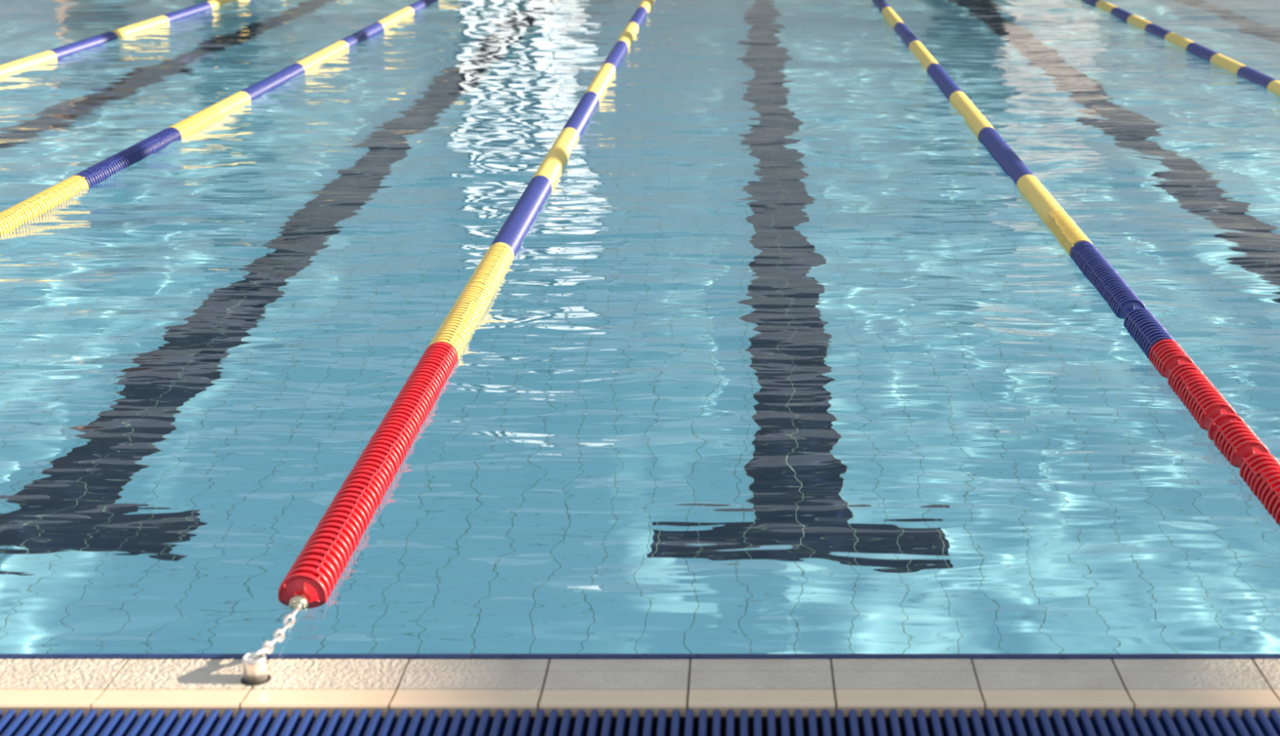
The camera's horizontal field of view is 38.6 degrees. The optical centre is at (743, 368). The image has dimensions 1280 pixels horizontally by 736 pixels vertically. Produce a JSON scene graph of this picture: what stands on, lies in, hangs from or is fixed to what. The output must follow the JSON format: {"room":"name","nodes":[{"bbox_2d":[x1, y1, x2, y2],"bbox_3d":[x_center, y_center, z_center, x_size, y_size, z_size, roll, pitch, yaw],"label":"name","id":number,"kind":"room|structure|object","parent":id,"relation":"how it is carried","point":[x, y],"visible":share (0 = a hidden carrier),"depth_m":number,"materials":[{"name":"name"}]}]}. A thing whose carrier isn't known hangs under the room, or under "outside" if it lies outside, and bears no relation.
{"room":"swimming pool","nodes":[
{"label":"swimming pool","id":0,"kind":"room"},
{"bbox_2d":[0,0,1279,653],"bbox_3d":[-0.800,-2.961,15.316,16.200,0.046,24.934,0,16,0],"label":"water","id":1,"kind":"object","parent":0,"point":[780,356],"visible":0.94,"depth_m":5.64,"materials":[{"name":"blue liquid"}]},
{"bbox_2d":[0,0,238,78],"bbox_3d":[-4.690,-2.945,15.235,0.098,0.098,24.299,0,16,0],"label":"lane rope","id":2,"kind":"object","parent":1,"relation":"on","point":[55,54],"visible":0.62,"depth_m":13.24,"materials":[{"name":"plastic"}]},
{"bbox_2d":[0,0,437,235],"bbox_3d":[-2.850,-2.945,15.235,0.100,0.099,24.299,0,16,0],"label":"lane rope","id":3,"kind":"object","parent":1,"relation":"on","point":[33,206],"visible":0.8,"depth_m":9.04,"materials":[{"name":"plastic"}]},
{"bbox_2d":[253,0,654,657],"bbox_3d":[-0.870,-2.899,15.077,0.100,0.099,24.628,0,16,0],"label":"lane rope","id":4,"kind":"object","parent":1,"relation":"on","point":[313,576],"visible":0.96,"depth_m":4.78,"materials":[{"name":"plastic"}]},
{"bbox_2d":[871,0,1279,526],"bbox_3d":[1.216,-2.945,15.235,0.100,0.099,24.299,0,16,0],"label":"lane rope","id":5,"kind":"object","parent":1,"relation":"on","point":[1234,439],"visible":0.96,"depth_m":5.56,"materials":[{"name":"plastic"}]},
{"bbox_2d":[1081,0,1279,96],"bbox_3d":[3.153,-2.945,15.235,0.098,0.098,24.299,0,16,0],"label":"lane rope","id":6,"kind":"object","parent":1,"relation":"on","point":[1243,71],"visible":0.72,"depth_m":12.62,"materials":[{"name":"plastic"}]},
{"bbox_3d":[1.750,1.272,1.090,21.500,0.160,3.780,0,16,0],"label":"deck","id":7,"kind":"object","parent":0,"visible":0},
{"bbox_2d":[29,716,1268,735],"bbox_3d":[0.287,0.711,3.038,6.939,0.148,0.275,0,16,0],"label":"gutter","id":8,"kind":"object","parent":7,"relation":"attached to","point":[709,719],"depth_m":3.15,"materials":[{"name":"plastic"}]},
{"bbox_2d":[0,709,1279,735],"bbox_3d":[0.221,0.634,3.019,6.514,0.030,0.242,0,16,0],"label":"grate","id":9,"kind":"object","parent":8,"relation":"on","point":[37,725],"visible":1,"depth_m":3.09,"materials":[{"name":"blue plastic"}]},
{"bbox_3d":[-0.800,1.126,3.470,16.200,1.188,0.100,0,16,0],"label":"wall","id":10,"kind":"structure","parent":0,"visible":0},
{"bbox_2d":[0,653,1279,716],"bbox_3d":[0.287,0.578,3.255,6.939,0.061,0.219,0,16,0],"label":"coping","id":11,"kind":"object","parent":10,"relation":"on","point":[31,682],"visible":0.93,"depth_m":3.24,"materials":[{"name":"beige tile"}]},
{"bbox_2d":[240,652,271,686],"bbox_3d":[-0.870,0.534,3.245,0.053,0.045,0.053,0,16,0],"label":"anchor","id":12,"kind":"object","parent":11,"relation":"on","point":[255,669],"visible":1,"depth_m":3.23,"materials":[{"name":"metal"}]}
]}

